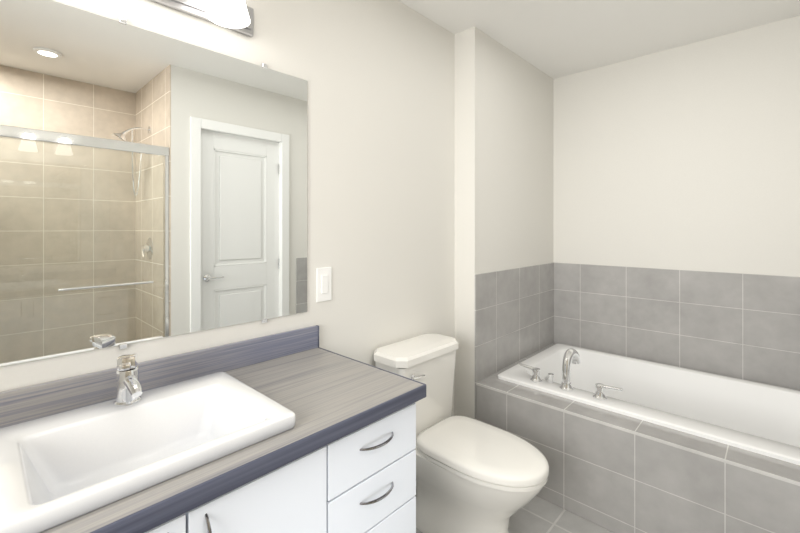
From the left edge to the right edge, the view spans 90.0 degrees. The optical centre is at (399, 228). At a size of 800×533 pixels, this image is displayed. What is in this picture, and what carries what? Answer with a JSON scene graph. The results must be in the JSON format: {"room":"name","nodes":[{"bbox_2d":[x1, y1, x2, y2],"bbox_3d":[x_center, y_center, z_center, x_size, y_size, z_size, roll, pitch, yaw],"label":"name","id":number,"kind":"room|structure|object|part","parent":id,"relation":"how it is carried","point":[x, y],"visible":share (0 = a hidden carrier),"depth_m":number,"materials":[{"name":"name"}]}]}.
{"room":"bathroom","nodes":[
{"label":"bathroom","id":0,"kind":"room"},
{"bbox_2d":[0,0,454,415],"bbox_3d":[-0.761,0.104,1.344,0.120,2.550,3.054,0,0,43],"label":"wall","id":1,"kind":"structure","parent":0,"point":[378,76],"depth_m":1.86,"materials":[{"name":"paint"}]},
{"bbox_2d":[0,0,306,366],"bbox_3d":[-0.862,-0.133,1.141,0.009,0.980,1.400,0,0,43],"label":"mirror","id":2,"kind":"object","parent":1,"relation":"attached to","point":[153,185],"visible":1,"depth_m":1.21,"materials":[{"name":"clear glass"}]},
{"bbox_2d":[151,0,253,36],"bbox_3d":[-0.830,-0.769,1.056,0.172,0.163,1.000,0,0,43],"label":"sconce","id":3,"kind":"object","parent":1,"relation":"attached to","point":[236,15],"visible":0.98,"depth_m":1.32,"materials":[{"name":"white glass"}]},
{"bbox_2d":[316,267,331,301],"bbox_3d":[-0.324,0.240,1.713,0.010,0.145,0.078,0,0,43],"label":"light switch","id":4,"kind":"object","parent":1,"relation":"attached to","point":[323,283],"visible":1,"depth_m":1.71,"materials":[{"name":"white plastic"}]},
{"bbox_2d":[455,26,552,418],"bbox_3d":[0.764,0.104,2.860,0.262,2.550,1.244,0,0,43],"label":"wall","id":5,"kind":"structure","parent":0,"point":[503,157],"depth_m":2.48,"materials":[{"name":"paint"}]},
{"bbox_2d":[475,262,553,418],"bbox_3d":[0.821,0.823,2.724,0.008,1.113,1.124,0,0,43],"label":"wall tiles","id":6,"kind":"structure","parent":5,"relation":"attached to","point":[514,315],"depth_m":2.62,"materials":[{"name":"grey tile"}]},
{"bbox_2d":[415,489,612,532],"bbox_3d":[0.674,1.429,0.848,2.890,0.100,4.298,0,0,43],"label":"floor","id":7,"kind":"structure","parent":0,"point":[536,514],"depth_m":1.88,"materials":[{"name":"tile"}]},
{"bbox_2d":[132,393,425,532],"bbox_3d":[-0.624,0.960,0.953,0.592,0.838,1.412,0,0,43],"label":"bathroom vanity","id":8,"kind":"object","parent":7,"relation":"on","point":[362,479],"depth_m":1.04,"materials":[{"name":"white wood"}]},
{"bbox_2d":[48,345,423,532],"bbox_3d":[-0.634,0.518,0.956,0.592,0.038,1.443,0,0,43],"label":"countertop","id":9,"kind":"structure","parent":8,"relation":"on","point":[332,392],"depth_m":1.08,"materials":[{"name":"grey laminate"}]},
{"bbox_2d":[0,369,299,532],"bbox_3d":[-0.605,0.525,0.954,0.440,0.124,0.550,0,0,43],"label":"sink","id":10,"kind":"object","parent":9,"relation":"in","point":[60,466],"depth_m":0.95,"materials":[{"name":"white ceramic"}]},
{"bbox_2d":[374,334,548,532],"bbox_3d":[0.273,0.977,1.790,0.762,0.805,0.502,0,0,43],"label":"toilet","id":11,"kind":"object","parent":7,"relation":"on","point":[474,475],"visible":0.79,"depth_m":1.73,"materials":[{"name":"white ceramic"}]},
{"bbox_3d":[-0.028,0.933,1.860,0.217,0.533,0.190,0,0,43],"label":"lever","id":12,"kind":"part","parent":11,"relation":"part of","materials":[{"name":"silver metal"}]},
{"bbox_3d":[0.088,0.789,1.991,0.218,0.430,0.464,0,0,43],"label":"tank","id":13,"kind":"part","parent":11,"relation":"part of","materials":[{"name":"white ceramic"}]},
{"bbox_3d":[0.295,1.185,1.796,0.717,0.388,0.366,0,0,43],"label":"bowl","id":14,"kind":"part","parent":11,"relation":"part of","materials":[{"name":"white ceramic"}]},
{"bbox_3d":[0.357,0.964,1.738,0.568,0.059,0.376,0,0,43],"label":"seat","id":15,"kind":"part","parent":11,"relation":"part of","materials":[{"name":"white ceramic"}]},
{"bbox_2d":[476,343,799,532],"bbox_3d":[1.399,1.023,2.171,1.588,0.712,1.116,0,0,43],"label":"bathtub","id":16,"kind":"object","parent":7,"relation":"on","point":[622,444],"visible":0.98,"depth_m":1.90,"materials":[{"name":"grey tile"}]},
{"bbox_2d":[518,348,623,400],"bbox_3d":[0.948,0.769,2.218,0.551,0.204,0.202,0,0,43],"label":"faucet","id":17,"kind":"object","parent":16,"relation":"on","point":[571,355],"depth_m":2.16,"materials":[{"name":"silver metal"}]},
{"bbox_2d":[398,0,799,78],"bbox_3d":[0.674,-1.220,0.848,2.890,0.100,4.298,0,0,43],"label":"ceiling","id":18,"kind":"structure","parent":0,"point":[554,39],"depth_m":2.27,"materials":[{"name":"paint"}]},
{"bbox_2d":[553,16,799,276],"bbox_3d":[2.201,0.104,2.279,2.628,2.550,0.120,0,0,43],"label":"wall","id":19,"kind":"structure","parent":0,"point":[686,157],"depth_m":2.55,"materials":[{"name":"paint"}]},
{"bbox_2d":[554,262,799,390],"bbox_3d":[1.786,0.823,2.582,1.592,1.113,0.008,0,0,43],"label":"wall tiles","id":20,"kind":"structure","parent":19,"relation":"attached to","point":[741,326],"depth_m":2.54,"materials":[{"name":"grey tile"}]}
]}

